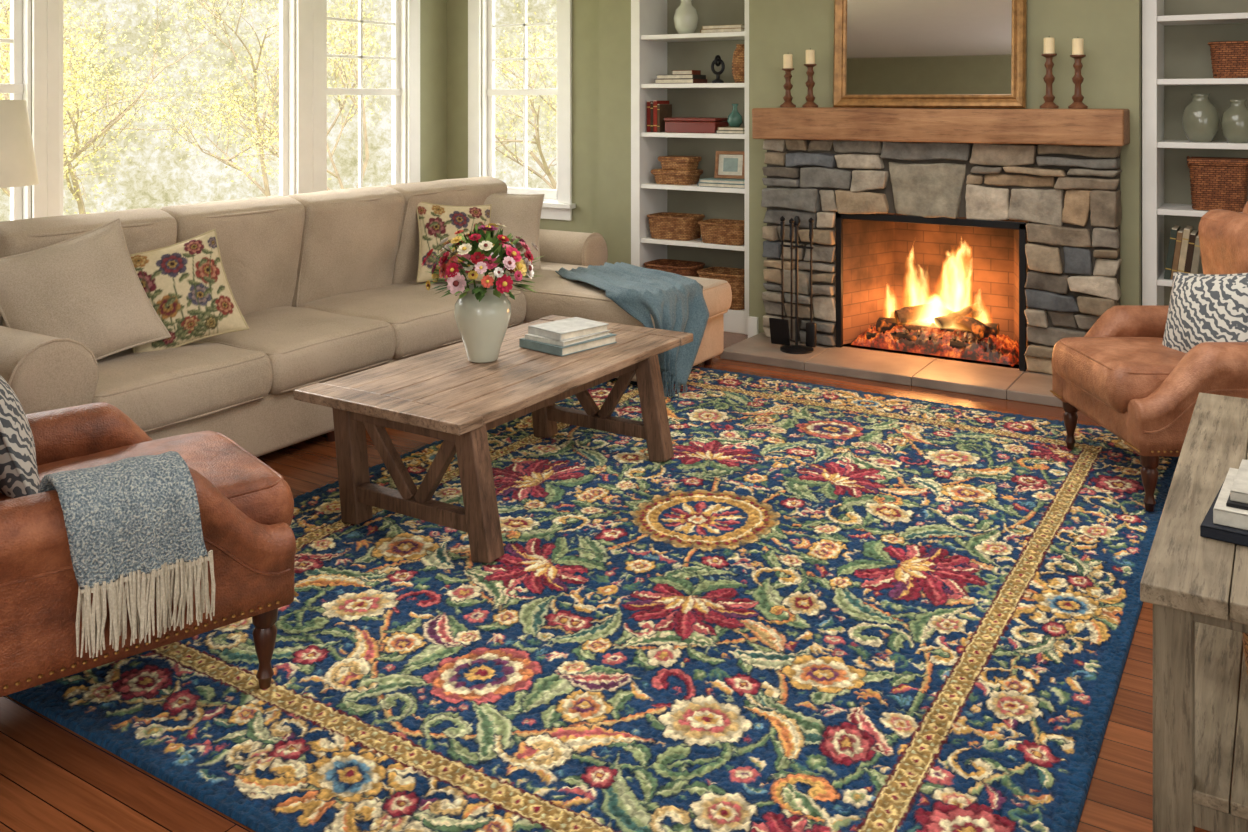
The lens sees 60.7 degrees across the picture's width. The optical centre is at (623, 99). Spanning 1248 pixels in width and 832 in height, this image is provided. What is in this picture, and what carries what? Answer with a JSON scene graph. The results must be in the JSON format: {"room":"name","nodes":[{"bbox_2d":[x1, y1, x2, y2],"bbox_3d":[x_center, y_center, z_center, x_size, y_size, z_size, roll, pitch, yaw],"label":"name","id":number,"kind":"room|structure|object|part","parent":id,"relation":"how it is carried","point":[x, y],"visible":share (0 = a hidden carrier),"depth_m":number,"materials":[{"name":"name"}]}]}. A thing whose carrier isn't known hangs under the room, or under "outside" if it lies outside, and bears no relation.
{"room":"living room","nodes":[
{"label":"living room","id":0,"kind":"room"},
{"bbox_2d":[31,0,446,217],"bbox_3d":[-3.853,0.150,4.648,0.160,2.700,9.400,0,0,32],"label":"wall","id":1,"kind":"structure","parent":0,"point":[433,13],"depth_m":8.27,"materials":[{"name":"green paint"}]},
{"bbox_2d":[0,0,22,220],"bbox_3d":[-3.423,-0.080,5.305,0.052,1.640,0.830,0,0,32],"label":"window","id":2,"kind":"structure","parent":1,"relation":"in","point":[15,88],"depth_m":5.62,"materials":[{"name":"white paint"}]},
{"bbox_2d":[22,0,46,218],"bbox_3d":[-3.406,-0.080,5.277,0.210,1.920,1.040,0,0,32],"label":"frame","id":3,"kind":"object","parent":1,"relation":"attached to","point":[39,7],"visible":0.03,"depth_m":5.65,"materials":[{"name":"white paint"}]},
{"bbox_2d":[61,0,287,215],"bbox_3d":[-2.691,-0.080,6.487,0.040,1.640,1.590,0,0,32],"label":"window","id":4,"kind":"structure","parent":1,"relation":"in","point":[283,4],"depth_m":7.12,"materials":[{"name":"white paint"}]},
{"bbox_2d":[47,0,312,216],"bbox_3d":[-2.647,-0.080,6.492,0.210,1.920,1.825,0,0,32],"label":"frame","id":5,"kind":"object","parent":1,"relation":"attached to","point":[300,12],"visible":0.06,"depth_m":7.13,"materials":[{"name":"white paint"}]},
{"bbox_2d":[327,0,400,187],"bbox_3d":[-1.907,-0.080,7.730,0.052,1.640,0.770,0,0,32],"label":"window","id":6,"kind":"structure","parent":1,"relation":"in","point":[360,91],"depth_m":7.88,"materials":[{"name":"white paint"}]},
{"bbox_2d":[313,0,419,191],"bbox_3d":[-1.884,-0.080,7.713,0.210,1.920,1.055,0,0,32],"label":"frame","id":7,"kind":"object","parent":1,"relation":"attached to","point":[409,9],"visible":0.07,"depth_m":8.03,"materials":[{"name":"white paint"}]},
{"bbox_2d":[447,0,598,232],"bbox_3d":[-0.692,0.150,8.073,1.570,2.700,0.160,0,0,32],"label":"wall","id":8,"kind":"structure","parent":0,"point":[585,13],"depth_m":7.77,"materials":[{"name":"green paint"}]},
{"bbox_2d":[468,0,575,220],"bbox_3d":[-0.771,-0.080,8.070,1.030,1.920,0.210,0,0,32],"label":"frame","id":9,"kind":"object","parent":8,"relation":"attached to","point":[560,208],"visible":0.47,"depth_m":8.22,"materials":[{"name":"white paint"}]},
{"bbox_2d":[487,0,556,198],"bbox_3d":[-0.755,-0.080,8.094,0.700,1.640,0.052,0,0,32],"label":"window","id":10,"kind":"structure","parent":8,"relation":"in","point":[491,91],"depth_m":8.10,"materials":[{"name":"white paint"}]},
{"bbox_2d":[599,0,630,263],"bbox_3d":[0.049,0.150,7.528,0.265,2.700,0.420,0,0,32],"label":"wall pier","id":11,"kind":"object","parent":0,"point":[614,15],"depth_m":7.35,"materials":[{"name":"green paint"}]},
{"bbox_2d":[0,331,1243,831],"bbox_3d":[-0.329,1.550,2.446,8.550,0.100,9.800,0,0,32],"label":"floor","id":12,"kind":"structure","parent":0,"point":[53,778],"depth_m":2.41,"materials":[{"name":"brown wood"}]},
{"bbox_2d":[0,100,38,187],"bbox_3d":[-2.772,0.750,4.621,0.410,1.500,0.410,0,0,32],"label":"floor lamp","id":13,"kind":"object","parent":12,"relation":"on","point":[18,168],"visible":0.75,"depth_m":4.56,"materials":[{"name":"fabric"}]},
{"bbox_2d":[0,176,731,456],"bbox_3d":[-1.062,0.986,5.132,1.880,1.028,3.890,0,0,32],"label":"sectional sofa","id":14,"kind":"object","parent":12,"relation":"on","point":[324,286],"visible":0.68,"depth_m":4.83,"materials":[{"name":"fabric"}]},
{"bbox_3d":[-2.292,1.120,3.790,0.976,0.640,0.301,0,0,32],"label":"arm","id":15,"kind":"part","parent":14,"relation":"part of","materials":[{"name":"fabric"}]},
{"bbox_3d":[-1.897,1.117,3.543,0.012,0.645,0.311,0,0,32],"label":"arm piping","id":16,"kind":"part","parent":14,"relation":"part of","materials":[{"name":"fabric"}]},
{"bbox_2d":[0,218,170,360],"bbox_3d":[-2.092,0.770,4.066,0.271,0.591,0.646,0,0,42],"label":"throw pillow","id":17,"kind":"object","parent":14,"relation":"on","point":[86,288],"visible":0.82,"depth_m":4.02,"materials":[{"name":"beige fabric"}]},
{"bbox_2d":[0,208,176,326],"bbox_3d":[-2.248,0.766,4.388,0.312,0.580,0.754,14,7,31],"label":"cushion","id":18,"kind":"object","parent":14,"relation":"on","point":[144,229],"depth_m":4.33,"materials":[{"name":"fabric"}]},
{"bbox_2d":[92,340,272,433],"bbox_3d":[-2.003,1.114,4.229,0.920,0.249,0.782,0,0,32],"label":"seat cushion","id":19,"kind":"object","parent":14,"relation":"on","point":[200,384],"depth_m":4.05,"materials":[{"name":"fabric"}]},
{"bbox_2d":[130,229,248,352],"bbox_3d":[-1.838,0.800,4.379,0.525,0.498,0.237,0,0,-40],"label":"floral throw pillow","id":20,"kind":"object","parent":14,"relation":"on","point":[186,284],"visible":0.66,"depth_m":4.35,"materials":[{"name":"fabric"}]},
{"bbox_2d":[160,195,304,314],"bbox_3d":[-1.868,0.765,5.005,0.310,0.580,0.724,14,7,31],"label":"cushion","id":21,"kind":"object","parent":14,"relation":"on","point":[261,240],"depth_m":4.99,"materials":[{"name":"fabric"}]},
{"bbox_2d":[199,306,395,394],"bbox_3d":[-1.614,1.115,4.853,0.920,0.248,0.712,0,0,32],"label":"seat cushion","id":22,"kind":"object","parent":14,"relation":"on","point":[303,346],"depth_m":4.64,"materials":[{"name":"fabric"}]},
{"bbox_2d":[287,186,404,306],"bbox_3d":[-1.494,0.765,5.597,0.348,0.580,0.704,14,7,31],"label":"cushion","id":23,"kind":"object","parent":14,"relation":"on","point":[353,239],"depth_m":5.46,"materials":[{"name":"fabric"}]},
{"bbox_2d":[298,280,525,358],"bbox_3d":[-1.166,1.115,5.569,0.920,0.238,1.002,0,0,32],"label":"seat cushion","id":24,"kind":"object","parent":14,"relation":"on","point":[421,321],"depth_m":5.24,"materials":[{"name":"fabric"}]},
{"bbox_2d":[385,176,506,283],"bbox_3d":[-1.078,0.764,6.275,0.333,0.580,0.914,14,7,31],"label":"cushion","id":25,"kind":"object","parent":14,"relation":"on","point":[474,191],"depth_m":5.94,"materials":[{"name":"fabric"}]},
{"bbox_2d":[416,202,494,282],"bbox_3d":[-0.938,0.790,5.916,0.478,0.474,0.221,0,0,-23],"label":"floral throw pillow","id":26,"kind":"object","parent":14,"relation":"on","point":[436,222],"visible":0.49,"depth_m":5.85,"materials":[{"name":"fabric"}]},
{"bbox_2d":[483,193,544,268],"bbox_3d":[-0.732,0.770,6.376,0.547,0.515,0.240,0,0,-12],"label":"throw pillow","id":27,"kind":"object","parent":14,"relation":"on","point":[520,214],"visible":0.42,"depth_m":6.36,"materials":[{"name":"beige fabric"}]},
{"bbox_3d":[-0.487,1.140,6.896,0.746,0.600,0.279,0,0,32],"label":"arm","id":28,"kind":"part","parent":14,"relation":"part of","materials":[{"name":"fabric"}]},
{"bbox_2d":[555,262,708,398],"bbox_3d":[0.065,1.215,5.769,0.573,0.528,1.031,0,0,-29],"label":"throw blanket","id":29,"kind":"object","parent":14,"relation":"on","point":[675,302],"visible":0.9,"depth_m":5.48,"materials":[{"name":"blue fabric"}]},
{"bbox_2d":[7,366,1178,831],"bbox_3d":[0.283,1.488,3.774,2.780,0.021,3.800,0,0,32],"label":"area rug","id":30,"kind":"object","parent":12,"relation":"on","point":[830,609],"visible":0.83,"depth_m":2.89,"materials":[{"name":"carpet"}]},
{"bbox_2d":[0,402,298,696],"bbox_3d":[-1.476,0.909,2.652,1.138,1.140,0.856,0,0,-40],"label":"leather armchair","id":31,"kind":"object","parent":30,"relation":"on","point":[246,506],"visible":0.62,"depth_m":2.58,"materials":[{"name":"brown leather"}]},
{"bbox_2d":[0,376,39,497],"bbox_3d":[-1.617,0.840,2.733,0.188,0.385,0.435,0,0,-36],"label":"patterned throw pillow","id":32,"kind":"object","parent":31,"relation":"on","point":[19,477],"visible":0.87,"depth_m":2.60,"materials":[{"name":"fabric"}]},
{"bbox_3d":[-1.674,1.071,2.936,0.974,0.395,0.166,0,0,-40],"label":"arm","id":33,"kind":"part","parent":31,"relation":"part of","materials":[{"name":"leather"}]},
{"bbox_2d":[38,451,214,657],"bbox_3d":[-1.150,1.030,2.463,0.335,0.387,0.241,0,0,-40],"label":"throw blanket","id":34,"kind":"object","parent":31,"relation":"on","point":[129,520],"visible":0.98,"depth_m":2.39,"materials":[{"name":"blue fabric"}]},
{"bbox_2d":[0,431,293,525],"bbox_3d":[-1.369,1.078,2.741,0.861,0.220,0.591,-2,1,-40],"label":"seat cushion","id":35,"kind":"object","parent":31,"relation":"on","point":[255,488],"depth_m":2.87,"materials":[{"name":"leather"}]},
{"bbox_2d":[294,315,692,562],"bbox_3d":[-0.402,1.256,4.213,0.842,0.459,1.560,0,0,32],"label":"coffee table","id":36,"kind":"object","parent":30,"relation":"on","point":[441,394],"visible":0.82,"depth_m":3.75,"materials":[{"name":"brown wood"}]},
{"bbox_2d":[419,223,542,362],"bbox_3d":[-0.573,0.756,4.194,0.464,0.538,0.486,0,0,32],"label":"flower vase","id":37,"kind":"object","parent":36,"relation":"on","point":[482,313],"visible":1,"depth_m":4.12,"materials":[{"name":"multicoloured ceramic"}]},
{"bbox_2d":[519,317,616,355],"bbox_3d":[-0.232,0.984,4.460,0.250,0.083,0.330,0,0,42],"label":"book stack","id":38,"kind":"object","parent":36,"relation":"on","point":[563,337],"visible":1,"depth_m":4.38,"materials":[{"name":"white paper"}]},
{"bbox_2d":[1050,201,1247,511],"bbox_3d":[2.284,0.909,4.181,0.998,1.140,0.856,0,0,0],"label":"leather armchair","id":39,"kind":"object","parent":30,"relation":"on","point":[1121,375],"visible":0.81,"depth_m":3.99,"materials":[{"name":"brown leather"}]},
{"bbox_3d":[2.235,1.199,4.181,0.790,0.140,0.760,0,0,0],"label":"seat rail","id":40,"kind":"part","parent":39,"relation":"part of","materials":[{"name":"leather"}]},
{"bbox_3d":[2.253,1.071,4.526,0.834,0.395,0.166,0,0,0],"label":"arm","id":41,"kind":"part","parent":39,"relation":"part of","materials":[{"name":"leather"}]},
{"bbox_2d":[1052,337,1185,412],"bbox_3d":[2.145,1.078,4.181,0.721,0.219,0.591,2,0,0],"label":"seat cushion","id":42,"kind":"object","parent":39,"relation":"on","point":[1106,373],"depth_m":4.07,"materials":[{"name":"leather"}]},
{"bbox_3d":[2.253,1.071,3.836,0.834,0.395,0.166,0,0,0],"label":"arm","id":43,"kind":"part","parent":39,"relation":"part of","materials":[{"name":"leather"}]},
{"bbox_2d":[1162,272,1247,352],"bbox_3d":[2.248,0.845,4.089,0.207,0.425,0.465,0,0,-24],"label":"patterned throw pillow","id":44,"kind":"object","parent":39,"relation":"on","point":[1202,308],"visible":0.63,"depth_m":4.05,"materials":[{"name":"white fabric"}]},
{"bbox_2d":[1198,209,1247,274],"bbox_3d":[2.497,0.740,4.181,0.239,0.582,0.582,-10,0,0],"label":"cushion","id":45,"kind":"object","parent":39,"relation":"on","point":[1223,234],"depth_m":4.23,"materials":[{"name":"leather"}]},
{"bbox_3d":[2.647,0.799,4.181,0.273,0.920,0.780,0,0,0],"label":"backrest","id":46,"kind":"part","parent":39,"relation":"part of","materials":[{"name":"leather"}]},
{"bbox_2d":[631,0,748,334],"bbox_3d":[0.542,0.290,7.187,0.923,2.420,0.395,0,0,32],"label":"built-in bookcase","id":47,"kind":"object","parent":12,"relation":"on","point":[657,48],"visible":0.55,"depth_m":7.30,"materials":[{"name":"white paint"}]},
{"bbox_2d":[647,100,671,131],"bbox_3d":[0.243,0.111,7.312,0.103,0.216,0.171,0,0,32],"label":"books","id":48,"kind":"object","parent":47,"relation":"in","point":[657,110],"visible":0.91,"depth_m":7.25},
{"bbox_2d":[643,259,704,276],"bbox_3d":[0.342,1.230,7.227,0.380,0.248,0.280,0,0,32],"label":"wicker basket","id":49,"kind":"object","parent":47,"relation":"in","point":[681,267],"visible":0.42,"depth_m":7.17,"materials":[{"name":"brown wicker"}]},
{"bbox_2d":[647,212,704,240],"bbox_3d":[0.352,0.860,7.244,0.360,0.158,0.260,0,0,32],"label":"wicker basket","id":50,"kind":"object","parent":47,"relation":"in","point":[663,225],"visible":0.94,"depth_m":7.15,"materials":[{"name":"brown wicker"}]},
{"bbox_2d":[651,169,702,184],"bbox_3d":[0.361,0.520,7.239,0.310,0.097,0.220,0,0,32],"label":"wicker box","id":51,"kind":"object","parent":47,"relation":"in","point":[662,176],"visible":0.94,"depth_m":7.15,"materials":[{"name":"brown wicker"}]},
{"bbox_3d":[0.361,0.487,7.239,0.300,0.030,0.210,0,0,32],"label":"lid","id":52,"kind":"part","parent":51,"relation":"part of","materials":[{"name":"wicker"}]},
{"bbox_2d":[658,155,701,169],"bbox_3d":[0.378,0.426,7.228,0.260,0.087,0.190,0,0,32],"label":"wicker box","id":53,"kind":"object","parent":51,"relation":"on","point":[670,162],"visible":1,"depth_m":7.16,"materials":[{"name":"brown wicker"}]},
{"bbox_3d":[0.378,0.398,7.228,0.250,0.030,0.180,0,0,32],"label":"lid","id":54,"kind":"part","parent":53,"relation":"part of","materials":[{"name":"wicker"}]},
{"bbox_2d":[654,70,706,83],"bbox_3d":[0.386,-0.155,7.223,0.300,0.089,0.211,0,0,32],"label":"book stack","id":55,"kind":"object","parent":47,"relation":"in","point":[678,76],"visible":0.95,"depth_m":7.15,"materials":[{"name":"white paper"}]},
{"bbox_2d":[674,0,698,33],"bbox_3d":[0.420,-0.561,7.202,0.170,0.240,0.170,0,0,32],"label":"ceramic jar","id":56,"kind":"object","parent":47,"relation":"in","point":[686,18],"visible":0.84,"depth_m":7.14,"materials":[{"name":"white ceramic"}]},
{"bbox_2d":[664,117,727,132],"bbox_3d":[0.488,0.169,7.159,0.390,0.100,0.210,0,0,32],"label":"box","id":57,"kind":"object","parent":47,"relation":"in","point":[673,124],"visible":0.8,"depth_m":7.08,"materials":[{"name":"red"}]},
{"bbox_3d":[0.643,0.258,7.348,0.783,2.195,0.015,0,0,32],"label":"panel","id":58,"kind":"part","parent":47,"relation":"part of","materials":[{"name":"paint"}]},
{"bbox_2d":[711,55,724,82],"bbox_3d":[0.624,-0.205,7.074,0.080,0.189,0.080,0,0,-14],"label":"knot sculpture","id":59,"kind":"object","parent":47,"relation":"in","point":[718,59],"visible":0.94,"depth_m":7.06,"materials":[{"name":"metal"}]},
{"bbox_2d":[697,267,744,309],"bbox_3d":[0.681,1.240,7.015,0.360,0.228,0.280,0,0,32],"label":"wicker basket","id":60,"kind":"object","parent":47,"relation":"in","point":[735,277],"visible":0.51,"depth_m":6.87,"materials":[{"name":"brown wicker"}]},
{"bbox_2d":[697,177,744,188],"bbox_3d":[0.681,0.545,7.015,0.340,0.048,0.200,0,0,32],"label":"book stack","id":61,"kind":"object","parent":47,"relation":"in","point":[706,182],"visible":0.84,"depth_m":6.95,"materials":[{"name":"white paper"}]},
{"bbox_2d":[714,151,744,178],"bbox_3d":[0.703,0.428,7.034,0.210,0.180,0.046,0,0,24],"label":"picture frame","id":62,"kind":"object","parent":61,"relation":"on","point":[728,164],"visible":0.93,"depth_m":7.04,"materials":[{"name":"brown wood"}]},
{"bbox_2d":[718,154,742,174],"bbox_3d":[0.705,0.430,7.038,0.176,0.148,0.007,0,-10,24],"label":"photo","id":63,"kind":"object","parent":62,"relation":"attached to","point":[728,164],"depth_m":7.04},
{"bbox_2d":[698,219,744,245],"bbox_3d":[0.681,0.870,7.015,0.350,0.138,0.260,0,0,32],"label":"wicker basket","id":64,"kind":"object","parent":47,"relation":"in","point":[713,231],"visible":0.75,"depth_m":6.92,"materials":[{"name":"brown wicker"}]},
{"bbox_2d":[700,24,744,32],"bbox_3d":[0.683,-0.465,7.037,0.300,0.048,0.204,0,0,32],"label":"book stack","id":65,"kind":"object","parent":47,"relation":"in","point":[716,28],"visible":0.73,"depth_m":6.95,"materials":[{"name":"white paper"}]},
{"bbox_2d":[716,127,744,133],"bbox_3d":[0.730,0.198,6.961,0.200,0.042,0.180,0,0,32],"label":"book stack","id":66,"kind":"object","parent":47,"relation":"in","point":[721,130],"visible":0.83,"depth_m":6.88,"materials":[{"name":"white paper"}]},
{"bbox_2d":[727,104,742,126],"bbox_3d":[0.724,0.100,6.953,0.100,0.150,0.100,0,0,32],"label":"bud vase","id":67,"kind":"object","parent":66,"relation":"on","point":[734,118],"visible":1,"depth_m":6.92,"materials":[{"name":"ceramic"}]},
{"bbox_2d":[732,44,744,82],"bbox_3d":[0.758,-0.236,6.931,0.112,0.250,0.112,0,0,32],"label":"woven vase","id":68,"kind":"object","parent":47,"relation":"in","point":[738,61],"visible":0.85,"depth_m":6.89,"materials":[{"name":"wicker"}]},
{"bbox_2d":[720,107,1129,407],"bbox_3d":[1.755,0.772,5.997,2.214,1.456,0.968,0,0,32],"label":"fireplace","id":69,"kind":"object","parent":12,"relation":"on","point":[921,252],"visible":0.93,"depth_m":6.00,"materials":[{"name":"stone"}]},
{"bbox_2d":[780,54,795,107],"bbox_3d":[0.987,-0.120,6.411,0.096,0.330,0.096,0,0,32],"label":"candlestick","id":70,"kind":"object","parent":69,"relation":"on","point":[787,58],"visible":1,"depth_m":6.39,"materials":[{"name":"brown wood"}]},
{"bbox_2d":[783,54,792,67],"bbox_3d":[0.987,-0.232,6.411,0.056,0.087,0.055,0,0,32],"label":"candle","id":71,"kind":"object","parent":70,"relation":"on","point":[787,58],"depth_m":6.39,"materials":[{"name":"wax"}]},
{"bbox_2d":[769,216,816,353],"bbox_3d":[0.981,1.060,6.179,0.275,0.780,0.190,0,0,32],"label":"fireplace tool set","id":72,"kind":"object","parent":69,"relation":"on","point":[779,328],"depth_m":6.16,"materials":[{"name":"black metal"}]},
{"bbox_2d":[802,48,817,107],"bbox_3d":[1.113,-0.133,6.367,0.096,0.355,0.096,0,0,32],"label":"candlestick","id":73,"kind":"object","parent":69,"relation":"on","point":[809,54],"visible":0.98,"depth_m":6.35,"materials":[{"name":"brown wood"}]},
{"bbox_2d":[805,50,814,63],"bbox_3d":[1.113,-0.257,6.367,0.056,0.087,0.055,0,0,32],"label":"candle","id":74,"kind":"object","parent":73,"relation":"on","point":[809,54],"depth_m":6.34,"materials":[{"name":"wax"}]},
{"bbox_2d":[833,0,1026,107],"bbox_3d":[1.717,-0.445,6.060,1.090,0.980,0.045,0,-2,32],"label":"wall mirror","id":75,"kind":"object","parent":69,"relation":"on","point":[888,53],"depth_m":6.04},
{"bbox_3d":[1.701,1.052,5.982,1.065,0.795,0.030,0,0,32],"label":"metal trim","id":76,"kind":"part","parent":69,"relation":"part of","materials":[{"name":"metal"}]},
{"bbox_2d":[1040,36,1058,108],"bbox_3d":[2.253,-0.148,5.644,0.096,0.385,0.096,0,0,32],"label":"candlestick","id":77,"kind":"object","parent":69,"relation":"on","point":[1049,43],"visible":1,"depth_m":5.62,"materials":[{"name":"brown wood"}]},
{"bbox_2d":[1044,37,1054,53],"bbox_3d":[2.253,-0.286,5.644,0.056,0.087,0.055,0,0,32],"label":"candle","id":78,"kind":"object","parent":77,"relation":"on","point":[1049,43],"depth_m":5.62,"materials":[{"name":"wax"}]},
{"bbox_2d":[1068,38,1087,108],"bbox_3d":[2.365,-0.143,5.550,0.096,0.375,0.096,0,0,32],"label":"candlestick","id":79,"kind":"object","parent":69,"relation":"on","point":[1077,43],"visible":1,"depth_m":5.53,"materials":[{"name":"brown wood"}]},
{"bbox_2d":[1072,38,1083,54],"bbox_3d":[2.365,-0.277,5.550,0.056,0.087,0.055,0,0,32],"label":"candle","id":80,"kind":"object","parent":79,"relation":"on","point":[1077,43],"depth_m":5.53,"materials":[{"name":"wax"}]},
{"bbox_2d":[1140,393,1247,831],"bbox_3d":[1.595,1.195,2.453,0.573,0.610,1.510,0,0,32],"label":"console table","id":81,"kind":"object","parent":12,"relation":"on","point":[1196,586],"visible":0.9,"depth_m":2.02,"materials":[{"name":"brown wood"}]},
{"bbox_2d":[1200,459,1247,546],"bbox_3d":[1.380,0.849,2.227,0.260,0.080,0.340,0,0,37],"label":"book stack","id":82,"kind":"object","parent":81,"relation":"on","point":[1226,520],"visible":1,"depth_m":2.18,"materials":[{"name":"white paper"}]},
{"bbox_2d":[1242,632,1247,674],"bbox_3d":[1.501,1.162,2.270,0.348,0.194,0.320,0,0,32],"label":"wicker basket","id":83,"kind":"object","parent":81,"relation":"in","point":[1245,635],"visible":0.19,"depth_m":2.26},
{"bbox_2d":[1142,0,1247,304],"bbox_3d":[3.365,0.290,5.423,1.274,2.420,0.395,0,0,32],"label":"built-in bookcase","id":84,"kind":"object","parent":12,"relation":"on","point":[1176,34],"visible":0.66,"depth_m":5.71,"materials":[{"name":"white paint"}]},
{"bbox_2d":[1164,225,1200,279],"bbox_3d":[2.955,0.813,5.617,0.179,0.289,0.181,0,0,32],"label":"books","id":85,"kind":"object","parent":84,"relation":"in","point":[1184,254],"visible":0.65,"depth_m":5.55,"materials":[{"name":"brown paper"}]},
{"bbox_2d":[1181,94,1219,141],"bbox_3d":[3.019,0.093,5.577,0.178,0.252,0.178,0,0,32],"label":"vase","id":86,"kind":"object","parent":84,"relation":"in","point":[1200,119],"visible":1,"depth_m":5.52,"materials":[{"name":"grey ceramic"}]},
{"bbox_2d":[1187,156,1247,211],"bbox_3d":[3.091,0.432,5.532,0.298,0.274,0.240,0,0,32],"label":"wicker basket","id":87,"kind":"object","parent":84,"relation":"in","point":[1215,182],"visible":0.96,"depth_m":5.44,"materials":[{"name":"brown wicker"}]},
{"bbox_3d":[3.091,0.317,5.532,0.280,0.030,0.230,0,0,32],"label":"lid","id":88,"kind":"part","parent":87,"relation":"part of","materials":[{"name":"wicker"}]},
{"bbox_2d":[1208,41,1247,77],"bbox_3d":[3.185,-0.205,5.474,0.320,0.188,0.240,0,0,32],"label":"wicker basket","id":89,"kind":"object","parent":84,"relation":"in","point":[1229,59],"visible":0.99,"depth_m":5.42,"materials":[{"name":"brown wicker"}]},
{"bbox_2d":[1220,100,1247,142],"bbox_3d":[3.153,0.109,5.470,0.156,0.221,0.156,0,0,32],"label":"vase","id":90,"kind":"object","parent":84,"relation":"in","point":[1234,121],"visible":1,"depth_m":5.43,"materials":[{"name":"grey ceramic"}]},
{"bbox_2d":[749,0,1141,333],"bbox_3d":[1.867,0.150,6.333,2.221,2.700,0.520,0,0,32],"label":"wall","id":91,"kind":"structure","parent":0,"point":[1111,30],"depth_m":5.78,"materials":[{"name":"green paint"}]},
{"bbox_2d":[748,316,757,337],"bbox_3d":[2.584,1.430,5.626,6.580,0.140,0.120,0,0,32],"label":"baseboard","id":92,"kind":"structure","parent":91,"relation":"attached to","point":[752,321],"depth_m":6.67,"materials":[{"name":"white paint"}]},
{"label":"outside","id":93,"kind":"structure","parent":0,"visible":0},
{"bbox_3d":[-7.633,2.050,9.486,17.000,0.100,24.000,0,0,32],"label":"lawn","id":94,"kind":"structure","parent":93,"visible":0},
{"bbox_2d":[0,2,114,213],"bbox_3d":[-5.491,0.381,9.398,1.955,3.238,3.557,0,0,-15],"label":"tree","id":95,"kind":"object","parent":94,"relation":"on","point":[70,78],"visible":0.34,"depth_m":9.42,"materials":[{"name":"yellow plant"}]},
{"bbox_2d":[0,0,202,213],"bbox_3d":[-6.353,0.077,11.444,3.227,3.850,2.280,0,0,14],"label":"tree","id":96,"kind":"object","parent":94,"relation":"on","point":[76,192],"visible":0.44,"depth_m":11.62,"materials":[{"name":"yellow plant"}]},
{"bbox_2d":[0,1,208,138],"bbox_3d":[-6.614,-0.064,10.576,4.103,4.146,3.211,0,0,-34],"label":"tree","id":97,"kind":"object","parent":94,"relation":"on","point":[7,11],"visible":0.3,"depth_m":10.61,"materials":[{"name":"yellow plant"}]},
{"bbox_2d":[0,0,234,196],"bbox_3d":[-6.052,0.156,11.131,3.168,3.702,3.188,0,0,22],"label":"tree","id":98,"kind":"object","parent":94,"relation":"on","point":[120,115],"visible":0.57,"depth_m":11.19,"materials":[{"name":"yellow plant"}]},
{"bbox_2d":[145,0,342,195],"bbox_3d":[-4.815,-0.007,13.186,2.621,4.017,3.649,0,0,-14],"label":"tree","id":99,"kind":"object","parent":94,"relation":"on","point":[266,192],"visible":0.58,"depth_m":13.73,"materials":[{"name":"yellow plant"}]},
{"bbox_2d":[0,0,555,221],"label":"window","id":100,"kind":"structure","parent":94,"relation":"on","point":[165,177],"depth_m":15.03,"materials":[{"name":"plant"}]},
{"bbox_2d":[181,0,390,190],"bbox_3d":[-3.678,0.246,11.816,2.462,3.514,2.317,0,0,44],"label":"tree","id":101,"kind":"object","parent":94,"relation":"on","point":[348,46],"visible":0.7,"depth_m":11.72,"materials":[{"name":"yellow plant"}]},
{"bbox_2d":[495,0,555,189],"bbox_3d":[-1.306,0.257,13.435,2.997,3.497,3.544,0,0,-7],"label":"tree","id":102,"kind":"object","parent":94,"relation":"on","point":[544,166],"visible":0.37,"depth_m":12.93,"materials":[{"name":"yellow plant"}]},
{"bbox_2d":[517,5,555,121],"bbox_3d":[-0.116,0.115,12.859,2.458,3.778,3.288,0,0,-2],"label":"tree","id":103,"kind":"object","parent":94,"relation":"on","point":[554,67],"visible":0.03,"depth_m":12.29,"materials":[{"name":"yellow plant"}]}
]}

